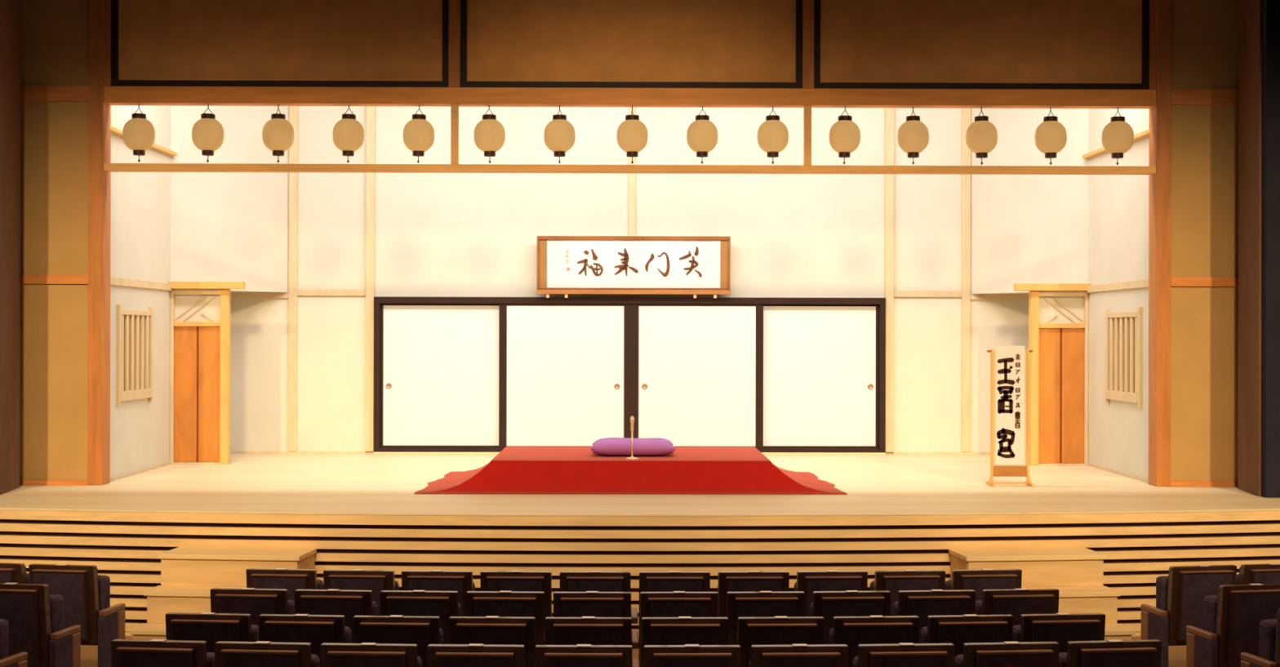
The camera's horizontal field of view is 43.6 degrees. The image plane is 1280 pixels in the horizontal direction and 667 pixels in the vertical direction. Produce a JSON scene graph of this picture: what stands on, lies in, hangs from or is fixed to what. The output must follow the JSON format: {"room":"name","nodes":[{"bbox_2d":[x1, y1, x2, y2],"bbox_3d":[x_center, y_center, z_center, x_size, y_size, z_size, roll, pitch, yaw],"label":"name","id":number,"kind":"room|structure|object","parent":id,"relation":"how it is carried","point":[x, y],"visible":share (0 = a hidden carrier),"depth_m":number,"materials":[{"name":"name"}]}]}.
{"room":"theater auditorium","nodes":[
{"label":"theater auditorium","id":0,"kind":"room"},
{"bbox_2d":[0,0,20,494],"bbox_3d":[-5.852,-1.808,14.522,0.350,6.480,0.700,0,0,0],"label":"wall","id":1,"kind":"structure","parent":0,"point":[10,10],"depth_m":14.52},
{"bbox_2d":[19,0,88,484],"bbox_3d":[-5.901,-1.268,15.179,1.365,5.400,0.105,0,0,0],"label":"wall","id":2,"kind":"structure","parent":0,"point":[55,33],"depth_m":15.15,"materials":[{"name":"beige paint"}]},
{"bbox_2d":[110,105,171,477],"bbox_3d":[-5.210,-1.265,17.208,0.100,5.400,3.940,0,0,0],"label":"wall","id":3,"kind":"structure","parent":0,"point":[140,205],"depth_m":16.58,"materials":[{"name":"beige paint"}]},
{"bbox_2d":[87,0,111,484],"bbox_3d":[-5.149,-1.266,15.243,0.140,5.400,0.230,0,0,0],"label":"pillar","id":4,"kind":"structure","parent":3,"relation":"attached to","point":[99,112],"depth_m":15.13,"materials":[{"name":"wood"}]},
{"bbox_2d":[104,0,111,86],"bbox_3d":[-5.042,-3.154,15.207,0.065,1.625,0.105,0,0,0],"label":"trim","id":5,"kind":"structure","parent":3,"relation":"attached to","point":[107,2],"depth_m":15.15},
{"bbox_2d":[115,304,153,405],"bbox_3d":[-5.168,0.214,16.287,0.115,1.000,1.120,0,0,0],"label":"window","id":6,"kind":"structure","parent":3,"relation":"in","point":[134,328],"depth_m":16.22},
{"bbox_2d":[448,0,460,87],"bbox_3d":[-1.760,-3.147,15.228,0.110,1.625,0.120,0,0,0],"label":"trim","id":7,"kind":"structure","parent":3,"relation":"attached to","point":[454,50],"depth_m":15.17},
{"bbox_2d":[450,104,458,164],"bbox_3d":[-1.762,-1.889,15.229,0.064,0.570,0.115,0,0,0],"label":"trim","id":8,"kind":"structure","parent":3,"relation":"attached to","point":[454,108],"depth_m":15.17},
{"bbox_2d":[103,86,1155,108],"bbox_3d":[-0.082,-2.251,15.271,9.990,0.160,0.180,0,0,0],"label":"beam","id":9,"kind":"structure","parent":3,"relation":"attached to","point":[113,95],"depth_m":15.19,"materials":[{"name":"wood"}]},
{"bbox_2d":[122,104,155,162],"bbox_3d":[-4.769,-1.905,15.232,0.302,0.550,0.302,0,0,35],"label":"paper lantern","id":10,"kind":"object","parent":9,"relation":"hanging from","point":[139,135],"visible":1,"depth_m":15.13,"materials":[{"name":"paper"}]},
{"bbox_2d":[191,104,224,162],"bbox_3d":[-4.114,-1.904,15.237,0.302,0.550,0.302,1,0,-27],"label":"paper lantern","id":11,"kind":"object","parent":9,"relation":"hanging from","point":[207,133],"visible":1,"depth_m":15.14,"materials":[{"name":"paper"}]},
{"bbox_2d":[262,104,294,162],"bbox_3d":[-3.446,-1.903,15.243,0.302,0.550,0.302,0,0,-42],"label":"paper lantern","id":12,"kind":"object","parent":9,"relation":"hanging from","point":[277,133],"visible":1,"depth_m":15.15,"materials":[{"name":"paper"}]},
{"bbox_2d":[111,0,448,87],"bbox_3d":[-3.413,-3.150,15.204,3.193,1.625,0.080,0,0,0],"label":"header panel","id":13,"kind":"object","parent":9,"relation":"on","point":[344,43],"visible":1,"depth_m":15.21,"materials":[{"name":"brown paint"}]},
{"bbox_2d":[332,105,364,162],"bbox_3d":[-2.777,-1.901,15.248,0.302,0.550,0.302,1,0,-3],"label":"paper lantern","id":14,"kind":"object","parent":9,"relation":"hanging from","point":[348,134],"visible":1,"depth_m":15.15,"materials":[{"name":"paper"}]},
{"bbox_2d":[402,105,434,163],"bbox_3d":[-2.109,-1.900,15.254,0.302,0.550,0.302,1,0,23],"label":"paper lantern","id":15,"kind":"object","parent":9,"relation":"hanging from","point":[418,133],"visible":1,"depth_m":15.15,"materials":[{"name":"paper"}]},
{"bbox_2d":[473,105,505,163],"bbox_3d":[-1.435,-1.899,15.259,0.302,0.550,0.302,-1,1,-33],"label":"paper lantern","id":16,"kind":"object","parent":9,"relation":"hanging from","point":[489,134],"visible":1,"depth_m":15.16,"materials":[{"name":"paper"}]},
{"bbox_2d":[543,106,575,163],"bbox_3d":[-0.767,-1.897,15.265,0.302,0.550,0.302,0,0,-28],"label":"paper lantern","id":17,"kind":"object","parent":9,"relation":"hanging from","point":[559,134],"visible":1,"depth_m":15.16,"materials":[{"name":"paper"}]},
{"bbox_2d":[460,0,802,88],"bbox_3d":[-0.080,-3.143,15.232,3.246,1.625,0.080,0,0,0],"label":"header panel","id":18,"kind":"object","parent":9,"relation":"on","point":[504,43],"visible":1,"depth_m":15.23,"materials":[{"name":"brown paint"}]},
{"bbox_2d":[616,106,648,164],"bbox_3d":[-0.074,-1.896,15.271,0.302,0.550,0.302,0,1,9],"label":"paper lantern","id":19,"kind":"object","parent":9,"relation":"hanging from","point":[632,134],"visible":1,"depth_m":15.17,"materials":[{"name":"paper"}]},
{"bbox_2d":[686,106,718,164],"bbox_3d":[0.595,-1.895,15.277,0.302,0.550,0.302,0,0,19],"label":"paper lantern","id":20,"kind":"object","parent":9,"relation":"hanging from","point":[702,135],"visible":1,"depth_m":15.18,"materials":[{"name":"paper"}]},
{"bbox_2d":[756,106,788,164],"bbox_3d":[1.269,-1.893,15.282,0.302,0.550,0.302,0,0,37],"label":"paper lantern","id":21,"kind":"object","parent":9,"relation":"hanging from","point":[772,135],"visible":1,"depth_m":15.18,"materials":[{"name":"paper"}]},
{"bbox_2d":[828,106,860,164],"bbox_3d":[1.956,-1.892,15.288,0.302,0.550,0.302,1,0,-17],"label":"paper lantern","id":22,"kind":"object","parent":9,"relation":"hanging from","point":[844,136],"visible":1,"depth_m":15.19,"materials":[{"name":"paper"}]},
{"bbox_2d":[897,106,928,164],"bbox_3d":[2.611,-1.891,15.294,0.302,0.550,0.302,0,-1,-15],"label":"paper lantern","id":23,"kind":"object","parent":9,"relation":"hanging from","point":[913,138],"visible":1,"depth_m":15.19,"materials":[{"name":"paper"}]},
{"bbox_2d":[813,0,1149,89],"bbox_3d":[3.254,-3.137,15.260,3.193,1.625,0.080,0,0,0],"label":"header panel","id":24,"kind":"object","parent":9,"relation":"on","point":[859,44],"visible":1,"depth_m":15.27,"materials":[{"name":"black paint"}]},
{"bbox_2d":[965,106,997,164],"bbox_3d":[3.267,-1.889,15.299,0.302,0.550,0.302,-1,1,-43],"label":"paper lantern","id":25,"kind":"object","parent":9,"relation":"hanging from","point":[981,135],"visible":1,"depth_m":15.20,"materials":[{"name":"paper"}]},
{"bbox_2d":[1034,106,1066,164],"bbox_3d":[3.928,-1.888,15.305,0.302,0.550,0.302,0,0,-24],"label":"paper lantern","id":26,"kind":"object","parent":9,"relation":"hanging from","point":[1051,135],"visible":1,"depth_m":15.21,"materials":[{"name":"paper"}]},
{"bbox_2d":[1101,107,1133,164],"bbox_3d":[4.571,-1.887,15.310,0.302,0.550,0.302,1,0,-30],"label":"paper lantern","id":27,"kind":"object","parent":9,"relation":"hanging from","point":[1117,135],"visible":1,"depth_m":15.21,"materials":[{"name":"paper"}]},
{"bbox_2d":[103,163,1155,174],"bbox_3d":[-0.083,-1.566,15.251,9.990,0.070,0.140,0,0,0],"label":"trim","id":28,"kind":"structure","parent":3,"relation":"attached to","point":[109,167],"depth_m":15.19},
{"bbox_2d":[803,105,811,165],"bbox_3d":[1.598,-1.883,15.258,0.064,0.570,0.115,0,0,0],"label":"trim","id":29,"kind":"structure","parent":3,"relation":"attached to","point":[806,108],"depth_m":15.20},
{"bbox_2d":[802,0,813,88],"bbox_3d":[1.600,-3.140,15.256,0.110,1.625,0.120,0,0,0],"label":"trim","id":30,"kind":"structure","parent":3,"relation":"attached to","point":[807,5],"depth_m":15.19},
{"bbox_2d":[170,106,288,292],"bbox_3d":[-4.683,-2.228,18.398,0.970,3.470,1.570,0,0,0],"label":"wall","id":31,"kind":"structure","parent":0,"point":[225,226],"depth_m":18.39,"materials":[{"name":"beige paint"}]},
{"bbox_2d":[168,281,245,464],"bbox_3d":[-4.756,0.433,17.590,0.818,2.005,0.160,0,0,0],"label":"door","id":32,"kind":"structure","parent":31,"relation":"in","point":[200,311],"depth_m":17.61,"materials":[{"name":"brown wood"}]},
{"bbox_2d":[109,106,375,480],"bbox_3d":[-4.160,-1.263,17.226,2.000,5.400,3.920,0,0,0],"label":"trim","id":33,"kind":"structure","parent":31,"relation":"attached to","point":[293,293],"depth_m":19.16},
{"bbox_2d":[230,106,1028,453],"bbox_3d":[-0.117,-1.254,19.270,10.800,5.400,0.100,0,0,0],"label":"wall","id":34,"kind":"structure","parent":0,"point":[437,234],"depth_m":19.22,"materials":[{"name":"beige paint"}]},
{"bbox_2d":[380,303,498,447],"bbox_3d":[-2.349,0.504,19.166,1.508,1.723,0.040,0,0,0],"label":"sliding door","id":35,"kind":"structure","parent":34,"relation":"in","point":[439,362],"depth_m":19.15,"materials":[{"name":"white paper"}]},
{"bbox_2d":[498,303,631,448],"bbox_3d":[-0.892,0.507,19.123,1.581,1.723,0.040,0,0,0],"label":"sliding door","id":36,"kind":"structure","parent":34,"relation":"in","point":[565,370],"depth_m":19.11,"materials":[{"name":"white paper"}]},
{"bbox_2d":[373,296,885,454],"bbox_3d":[-0.120,0.507,19.149,6.110,1.878,0.140,0,0,0],"label":"door frame","id":37,"kind":"structure","parent":34,"relation":"attached to","point":[378,300],"depth_m":19.09,"materials":[{"name":"black paint"}]},
{"bbox_2d":[628,106,635,295],"bbox_3d":[-0.093,-2.204,19.206,0.080,3.500,0.030,0,0,0],"label":"trim","id":38,"kind":"structure","parent":34,"relation":"attached to","point":[632,177],"depth_m":19.19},
{"bbox_2d":[536,235,730,297],"bbox_3d":[-0.075,-0.790,19.047,2.310,0.738,0.107,0,0,0],"label":"board","id":39,"kind":"object","parent":34,"relation":"attached to","point":[694,265],"visible":1,"depth_m":19.04,"materials":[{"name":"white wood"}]},
{"bbox_2d":[631,303,763,448],"bbox_3d":[0.686,0.510,19.136,1.575,1.723,0.040,0,0,0],"label":"sliding door","id":40,"kind":"structure","parent":34,"relation":"in","point":[697,370],"depth_m":19.12,"materials":[{"name":"white paper"}]},
{"bbox_2d":[763,304,879,448],"bbox_3d":[2.124,0.513,19.203,1.478,1.723,0.040,0,0,0],"label":"sliding door","id":41,"kind":"structure","parent":34,"relation":"in","point":[820,362],"depth_m":19.19,"materials":[{"name":"white paper"}]},
{"bbox_2d":[80,635,1186,666],"bbox_3d":[-0.014,2.339,6.099,22.000,0.240,16.200,0,0,0],"label":"floor","id":42,"kind":"structure","parent":0,"point":[89,653],"depth_m":12.26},
{"bbox_2d":[0,618,27,666],"bbox_3d":[-3.817,1.971,9.081,0.568,0.904,0.499,0,0,9],"label":"seat","id":43,"kind":"object","parent":42,"relation":"on","point":[18,660],"visible":1,"depth_m":9.07,"materials":[{"name":"brown wood"}]},
{"bbox_2d":[0,562,29,583],"bbox_3d":[-4.384,2.001,11.007,0.514,0.904,0.499,0,0,10],"label":"seat","id":44,"kind":"object","parent":42,"relation":"on","point":[9,572],"visible":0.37,"depth_m":10.77,"materials":[{"name":"brown wood"}]},
{"bbox_2d":[0,582,80,666],"bbox_3d":[-3.838,1.986,10.014,0.568,0.904,0.499,0,0,9],"label":"seat","id":45,"kind":"object","parent":42,"relation":"on","point":[34,615],"visible":0.94,"depth_m":9.80,"materials":[{"name":"fabric"}]},
{"bbox_2d":[28,564,125,666],"bbox_3d":[-3.848,2.002,10.922,0.568,0.904,0.499,0,0,8],"label":"seat","id":46,"kind":"object","parent":42,"relation":"on","point":[86,593],"visible":0.74,"depth_m":10.71,"materials":[{"name":"brown wood"}]},
{"bbox_2d":[111,639,214,666],"bbox_3d":[-2.356,1.943,7.941,0.518,0.904,0.439,0,0,6],"label":"seat","id":47,"kind":"object","parent":42,"relation":"on","point":[124,652],"visible":0.98,"depth_m":7.74,"materials":[{"name":"brown wood"}]},
{"bbox_2d":[165,612,258,652],"bbox_3d":[-2.365,1.973,8.866,0.518,0.904,0.439,0,0,5],"label":"seat","id":48,"kind":"object","parent":42,"relation":"on","point":[211,628],"visible":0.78,"depth_m":8.66,"materials":[{"name":"brown wood"}]},
{"bbox_2d":[128,546,316,639],"bbox_3d":[-3.201,2.088,12.381,1.130,0.735,1.006,0,0,5],"label":"steps","id":49,"kind":"structure","parent":42,"relation":"on","point":[203,568],"depth_m":12.43,"materials":[{"name":"brown wood"}]},
{"bbox_2d":[209,587,294,626],"bbox_3d":[-2.374,1.989,9.806,0.518,0.904,0.439,0,0,5],"label":"seat","id":50,"kind":"object","parent":42,"relation":"on","point":[255,602],"visible":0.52,"depth_m":9.60,"materials":[{"name":"brown wood"}]},
{"bbox_2d":[214,640,319,666],"bbox_3d":[-1.838,1.944,7.926,0.514,0.904,0.499,0,0,4],"label":"seat","id":51,"kind":"object","parent":42,"relation":"on","point":[227,653],"visible":1,"depth_m":7.70,"materials":[{"name":"brown wood"}]},
{"bbox_2d":[246,568,323,600],"bbox_3d":[-2.383,2.004,10.721,0.518,0.904,0.439,0,0,5],"label":"seat","id":52,"kind":"object","parent":42,"relation":"on","point":[291,580],"visible":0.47,"depth_m":10.52,"materials":[{"name":"brown wood"}]},
{"bbox_2d":[257,613,351,666],"bbox_3d":[-1.847,1.974,8.852,0.514,0.904,0.499,0,0,4],"label":"seat","id":53,"kind":"object","parent":42,"relation":"on","point":[315,629],"visible":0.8,"depth_m":8.62,"materials":[{"name":"brown wood"}]},
{"bbox_2d":[294,588,377,643],"bbox_3d":[-1.856,1.990,9.794,0.514,0.904,0.499,0,0,4],"label":"seat","id":54,"kind":"object","parent":42,"relation":"on","point":[348,603],"visible":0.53,"depth_m":9.56,"materials":[{"name":"brown wood"}]},
{"bbox_2d":[323,568,399,615],"bbox_3d":[-1.864,2.006,10.711,0.514,0.904,0.499,0,0,4],"label":"seat","id":55,"kind":"object","parent":42,"relation":"on","point":[375,580],"visible":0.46,"depth_m":10.48,"materials":[{"name":"brown wood"}]},
{"bbox_2d":[320,642,422,666],"bbox_3d":[-1.324,1.945,7.893,0.514,0.904,0.499,0,0,3],"label":"seat","id":56,"kind":"object","parent":42,"relation":"on","point":[364,654],"visible":1,"depth_m":7.66,"materials":[{"name":"brown wood"}]},
{"bbox_2d":[352,614,443,666],"bbox_3d":[-1.333,1.975,8.821,0.514,0.904,0.499,0,0,3],"label":"seat","id":57,"kind":"object","parent":42,"relation":"on","point":[422,631],"visible":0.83,"depth_m":8.58,"materials":[{"name":"brown wood"}]},
{"bbox_2d":[379,590,461,644],"bbox_3d":[-1.341,1.991,9.765,0.514,0.904,0.499,0,0,3],"label":"seat","id":58,"kind":"object","parent":42,"relation":"on","point":[444,605],"visible":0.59,"depth_m":9.53,"materials":[{"name":"brown wood"}]},
{"bbox_2d":[401,569,475,616],"bbox_3d":[-1.349,2.006,10.683,0.514,0.904,0.499,0,0,3],"label":"seat","id":59,"kind":"object","parent":42,"relation":"on","point":[461,581],"visible":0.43,"depth_m":10.45,"materials":[{"name":"brown wood"}]},
{"bbox_2d":[426,643,525,666],"bbox_3d":[-0.809,1.946,7.872,0.514,0.904,0.499,0,0,2],"label":"seat","id":60,"kind":"object","parent":42,"relation":"on","point":[471,655],"visible":1,"depth_m":7.65,"materials":[{"name":"brown wood"}]},
{"bbox_2d":[448,615,536,666],"bbox_3d":[-0.818,1.976,8.802,0.514,0.904,0.499,0,0,1],"label":"seat","id":61,"kind":"object","parent":42,"relation":"on","point":[488,629],"visible":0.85,"depth_m":8.57,"materials":[{"name":"brown wood"}]},
{"bbox_2d":[466,590,544,644],"bbox_3d":[-0.826,1.992,9.746,0.514,0.904,0.499,0,0,1],"label":"seat","id":62,"kind":"object","parent":42,"relation":"on","point":[502,602],"visible":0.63,"depth_m":9.51,"materials":[{"name":"brown wood"}]},
{"bbox_2d":[480,570,551,644],"bbox_3d":[-0.834,2.007,10.665,0.514,0.904,0.499,0,0,1],"label":"seat","id":63,"kind":"object","parent":42,"relation":"on","point":[491,580],"visible":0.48,"depth_m":10.44,"materials":[{"name":"brown wood"}]},
{"bbox_2d":[535,644,632,666],"bbox_3d":[-0.294,1.947,7.864,0.514,0.904,0.499,0,0,0],"label":"seat","id":64,"kind":"object","parent":42,"relation":"on","point":[579,655],"visible":1,"depth_m":7.64,"materials":[{"name":"brown wood"}]},
{"bbox_2d":[545,616,631,644],"bbox_3d":[-0.302,1.977,8.794,0.514,0.904,0.499,0,0,0],"label":"seat","id":65,"kind":"object","parent":42,"relation":"on","point":[593,630],"visible":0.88,"depth_m":8.55,"materials":[{"name":"fabric"}]},
{"bbox_2d":[552,570,631,617],"bbox_3d":[-0.318,2.009,10.659,0.514,0.904,0.499,0,0,0],"label":"seat","id":66,"kind":"object","parent":42,"relation":"on","point":[592,580],"visible":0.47,"depth_m":10.42,"materials":[{"name":"brown wood"}]},
{"bbox_2d":[553,591,631,617],"bbox_3d":[-0.310,1.993,9.739,0.514,0.904,0.499,0,0,0],"label":"seat","id":67,"kind":"object","parent":42,"relation":"on","point":[588,603],"visible":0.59,"depth_m":9.50,"materials":[{"name":"fabric"}]},
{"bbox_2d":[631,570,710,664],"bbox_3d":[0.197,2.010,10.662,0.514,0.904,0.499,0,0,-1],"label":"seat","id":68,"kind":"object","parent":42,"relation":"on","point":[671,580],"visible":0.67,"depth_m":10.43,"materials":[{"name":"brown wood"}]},
{"bbox_2d":[631,591,718,666],"bbox_3d":[0.205,1.994,9.742,0.514,0.904,0.499,0,0,-1],"label":"seat","id":69,"kind":"object","parent":42,"relation":"on","point":[675,603],"visible":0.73,"depth_m":9.51,"materials":[{"name":"fabric"}]},
{"bbox_2d":[632,616,728,666],"bbox_3d":[0.213,1.978,8.798,0.514,0.904,0.499,0,0,-1],"label":"seat","id":70,"kind":"object","parent":42,"relation":"on","point":[680,630],"visible":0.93,"depth_m":8.56,"materials":[{"name":"fabric"}]},
{"bbox_2d":[643,644,740,666],"bbox_3d":[0.221,1.948,7.868,0.514,0.904,0.499,0,0,-1],"label":"seat","id":71,"kind":"object","parent":42,"relation":"on","point":[686,655],"visible":1,"depth_m":7.64,"materials":[{"name":"brown wood"}]},
{"bbox_2d":[717,570,789,617],"bbox_3d":[0.713,2.011,10.677,0.514,0.904,0.499,0,0,-2],"label":"seat","id":72,"kind":"object","parent":42,"relation":"on","point":[750,580],"visible":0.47,"depth_m":10.45,"materials":[{"name":"brown wood"}]},
{"bbox_2d":[726,591,804,644],"bbox_3d":[0.720,1.995,9.758,0.514,0.904,0.499,0,0,-2],"label":"seat","id":73,"kind":"object","parent":42,"relation":"on","point":[762,603],"visible":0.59,"depth_m":9.52,"materials":[{"name":"brown wood"}]},
{"bbox_2d":[736,616,824,666],"bbox_3d":[0.728,1.980,8.813,0.514,0.904,0.499,0,0,-2],"label":"seat","id":74,"kind":"object","parent":42,"relation":"on","point":[775,630],"visible":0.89,"depth_m":8.58,"materials":[{"name":"brown wood"}]},
{"bbox_2d":[749,643,848,666],"bbox_3d":[0.735,1.949,7.884,0.514,0.904,0.499,0,0,-3],"label":"seat","id":75,"kind":"object","parent":42,"relation":"on","point":[801,655],"visible":1,"depth_m":7.66,"materials":[{"name":"brown wood"}]},
{"bbox_2d":[794,569,867,616],"bbox_3d":[1.228,2.012,10.702,0.514,0.904,0.499,0,0,-3],"label":"seat","id":76,"kind":"object","parent":42,"relation":"on","point":[807,581],"visible":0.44,"depth_m":10.47,"materials":[{"name":"brown wood"}]},
{"bbox_2d":[809,590,890,644],"bbox_3d":[1.235,1.996,9.784,0.514,0.904,0.499,0,0,-4],"label":"seat","id":77,"kind":"object","parent":42,"relation":"on","point":[828,605],"visible":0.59,"depth_m":9.55,"materials":[{"name":"brown wood"}]},
{"bbox_2d":[828,615,919,666],"bbox_3d":[1.242,1.980,8.840,0.514,0.904,0.499,0,0,-4],"label":"seat","id":78,"kind":"object","parent":42,"relation":"on","point":[851,631],"visible":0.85,"depth_m":8.61,"materials":[{"name":"brown wood"}]},
{"bbox_2d":[852,642,955,666],"bbox_3d":[1.250,1.950,7.912,0.514,0.904,0.499,0,0,-4],"label":"seat","id":79,"kind":"object","parent":42,"relation":"on","point":[900,654],"visible":1,"depth_m":7.69,"materials":[{"name":"fabric"}]},
{"bbox_2d":[869,569,945,615],"bbox_3d":[1.742,2.013,10.738,0.514,0.904,0.499,0,0,-5],"label":"seat","id":80,"kind":"object","parent":42,"relation":"on","point":[893,581],"visible":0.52,"depth_m":10.51,"materials":[{"name":"brown wood"}]},
{"bbox_2d":[892,589,975,643],"bbox_3d":[1.749,1.997,9.821,0.514,0.904,0.499,0,0,-5],"label":"seat","id":81,"kind":"object","parent":42,"relation":"on","point":[922,604],"visible":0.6,"depth_m":9.59,"materials":[{"name":"fabric"}]},
{"bbox_2d":[920,613,1013,658],"bbox_3d":[1.756,1.982,8.879,0.514,0.904,0.499,0,0,-5],"label":"seat","id":82,"kind":"object","parent":42,"relation":"on","point":[956,629],"visible":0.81,"depth_m":8.65,"materials":[{"name":"fabric"}]},
{"bbox_2d":[945,568,1022,600],"bbox_3d":[2.282,2.014,10.788,0.568,0.904,0.499,0,0,-6],"label":"seat","id":83,"kind":"object","parent":42,"relation":"on","point":[976,580],"visible":0.3,"depth_m":10.56,"materials":[{"name":"brown wood"}]},
{"bbox_2d":[954,640,1059,666],"bbox_3d":[1.763,1.951,7.952,0.514,0.904,0.499,0,0,-5],"label":"seat","id":84,"kind":"object","parent":42,"relation":"on","point":[1006,654],"visible":1,"depth_m":7.73,"materials":[{"name":"fabric"}]},
{"bbox_2d":[975,588,1059,626],"bbox_3d":[2.289,1.998,9.872,0.568,0.904,0.499,0,0,-6],"label":"seat","id":85,"kind":"object","parent":42,"relation":"on","point":[1015,602],"visible":0.43,"depth_m":9.64,"materials":[{"name":"brown wood"}]},
{"bbox_2d":[948,546,1135,639],"bbox_3d":[3.099,2.101,12.437,1.130,0.735,1.006,0,0,-6],"label":"steps","id":86,"kind":"structure","parent":42,"relation":"on","point":[1079,570],"depth_m":12.49,"materials":[{"name":"brown wood"}]},
{"bbox_2d":[1013,613,1105,652],"bbox_3d":[2.296,1.983,8.932,0.568,0.904,0.499,0,0,-6],"label":"seat","id":87,"kind":"object","parent":42,"relation":"on","point":[1060,628],"visible":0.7,"depth_m":8.70,"materials":[{"name":"brown wood"}]},
{"bbox_2d":[1058,639,1161,666],"bbox_3d":[2.302,1.952,8.007,0.568,0.904,0.499,0,0,-7],"label":"seat","id":88,"kind":"object","parent":42,"relation":"on","point":[1108,652],"visible":0.98,"depth_m":7.78,"materials":[{"name":"brown wood"}]},
{"bbox_2d":[1140,564,1236,666],"bbox_3d":[3.752,2.017,10.952,0.518,0.904,0.439,0,0,-9],"label":"seat","id":89,"kind":"object","parent":42,"relation":"on","point":[1180,594],"visible":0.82,"depth_m":10.77,"materials":[{"name":"fabric"}]},
{"bbox_2d":[1186,583,1279,666],"bbox_3d":[3.758,2.001,10.044,0.518,0.904,0.439,0,0,-10],"label":"seat","id":90,"kind":"object","parent":42,"relation":"on","point":[1233,617],"visible":0.9,"depth_m":9.86,"materials":[{"name":"fabric"}]},
{"bbox_2d":[1235,563,1279,584],"bbox_3d":[4.257,2.018,11.071,0.514,0.904,0.499,0,0,-11],"label":"seat","id":91,"kind":"object","parent":42,"relation":"on","point":[1269,573],"visible":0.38,"depth_m":10.84,"materials":[{"name":"brown wood"}]},
{"bbox_2d":[1240,608,1279,666],"bbox_3d":[3.753,1.986,9.111,0.518,0.904,0.439,0,0,-10],"label":"seat","id":92,"kind":"object","parent":42,"relation":"on","point":[1269,628],"visible":1,"depth_m":9.09,"materials":[{"name":"fabric"}]},
{"bbox_2d":[0,519,1279,635],"bbox_3d":[-0.076,2.000,13.540,18.000,0.927,1.550,0,0,0],"label":"stage front","id":93,"kind":"structure","parent":0,"point":[1137,553],"depth_m":12.88,"materials":[{"name":"brown wood"}]},
{"bbox_2d":[0,509,1279,525],"bbox_3d":[-0.075,1.496,13.564,18.000,0.080,1.602,0,0,0],"label":"stage edge","id":94,"kind":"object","parent":93,"relation":"attached to","point":[114,516],"depth_m":12.87,"materials":[{"name":"brown wood"}]},
{"bbox_2d":[0,453,1279,515],"bbox_3d":[-0.101,1.451,16.629,18.000,0.012,7.740,0,0,0],"label":"floor","id":95,"kind":"structure","parent":0,"point":[887,484],"depth_m":14.35,"materials":[{"name":"wood"}]},
{"bbox_2d":[413,446,847,493],"bbox_3d":[-0.090,1.299,15.489,3.894,0.282,2.261,0,0,0],"label":"cloth","id":96,"kind":"object","parent":95,"relation":"on","point":[514,469],"visible":0.95,"depth_m":14.52,"materials":[{"name":"fabric"}]},
{"bbox_2d":[625,415,639,459],"bbox_3d":[-0.072,0.959,14.739,0.124,0.398,0.124,0,0,0],"label":"microphone stand","id":97,"kind":"object","parent":96,"relation":"on","point":[632,418],"visible":1,"depth_m":14.73,"materials":[{"name":"metal"}]},
{"bbox_2d":[591,437,675,455],"bbox_3d":[-0.069,1.082,15.299,0.800,0.149,0.720,0,0,0],"label":"floor cushion","id":98,"kind":"object","parent":96,"relation":"on","point":[606,446],"visible":0.94,"depth_m":14.98,"materials":[{"name":"purple fabric"}]},
{"bbox_2d":[985,345,1034,486],"bbox_3d":[3.534,0.784,15.290,0.434,1.335,0.300,0,0,0],"label":"sign stand","id":99,"kind":"object","parent":95,"relation":"on","point":[1009,364],"visible":1,"depth_m":15.28,"materials":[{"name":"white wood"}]},
{"bbox_2d":[970,108,1088,293],"bbox_3d":[4.466,-2.210,18.474,0.970,3.470,1.570,0,0,0],"label":"wall","id":100,"kind":"structure","parent":0,"point":[1025,228],"depth_m":18.47,"materials":[{"name":"beige paint"}]},
{"bbox_2d":[884,107,1150,482],"bbox_3d":[3.959,-1.247,17.295,2.000,5.400,3.920,0,0,0],"label":"trim","id":101,"kind":"structure","parent":100,"relation":"attached to","point":[966,295],"depth_m":19.22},
{"bbox_2d":[1013,283,1089,465],"bbox_3d":[4.542,0.452,17.669,0.818,2.005,0.160,0,0,0],"label":"door","id":102,"kind":"structure","parent":100,"relation":"in","point":[1058,313],"depth_m":17.69,"materials":[{"name":"orange wood"}]},
{"bbox_2d":[1088,108,1149,479],"bbox_3d":[5.009,-1.245,17.293,0.100,5.400,3.940,0,0,0],"label":"wall","id":103,"kind":"structure","parent":0,"point":[1118,204],"depth_m":16.70,"materials":[{"name":"beige paint"}]},
{"bbox_2d":[1105,306,1142,408],"bbox_3d":[4.977,0.235,16.372,0.115,1.000,1.120,0,0,0],"label":"window","id":104,"kind":"structure","parent":103,"relation":"in","point":[1123,330],"depth_m":16.33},
{"bbox_2d":[1149,0,1155,89],"bbox_3d":[4.883,-3.134,15.291,0.065,1.625,0.105,0,0,0],"label":"trim","id":105,"kind":"structure","parent":103,"relation":"attached to","point":[1152,2],"depth_m":15.24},
{"bbox_2d":[1148,0,1171,486],"bbox_3d":[4.981,-1.246,15.328,0.140,5.400,0.230,0,0,0],"label":"trim","id":106,"kind":"structure","parent":103,"relation":"attached to","point":[1160,116],"depth_m":15.21,"materials":[{"name":"wood"}]},
{"bbox_2d":[1170,0,1239,486],"bbox_3d":[5.734,-1.244,15.277,1.365,5.400,0.105,0,0,0],"label":"wall","id":107,"kind":"structure","parent":0,"point":[1205,33],"depth_m":15.25,"materials":[{"name":"beige paint"}]},
{"bbox_2d":[1238,0,1262,496],"bbox_3d":[5.698,-1.785,14.619,0.350,6.480,0.700,0,0,0],"label":"wall","id":108,"kind":"structure","parent":0,"point":[1250,40],"depth_m":14.55,"materials":[{"name":"wood"}]},
{"bbox_2d":[1261,0,1279,497],"bbox_3d":[8.236,-1.780,14.240,5.380,6.480,0.099,0,0,0],"label":"wall","id":109,"kind":"structure","parent":0,"point":[1270,317],"depth_m":14.17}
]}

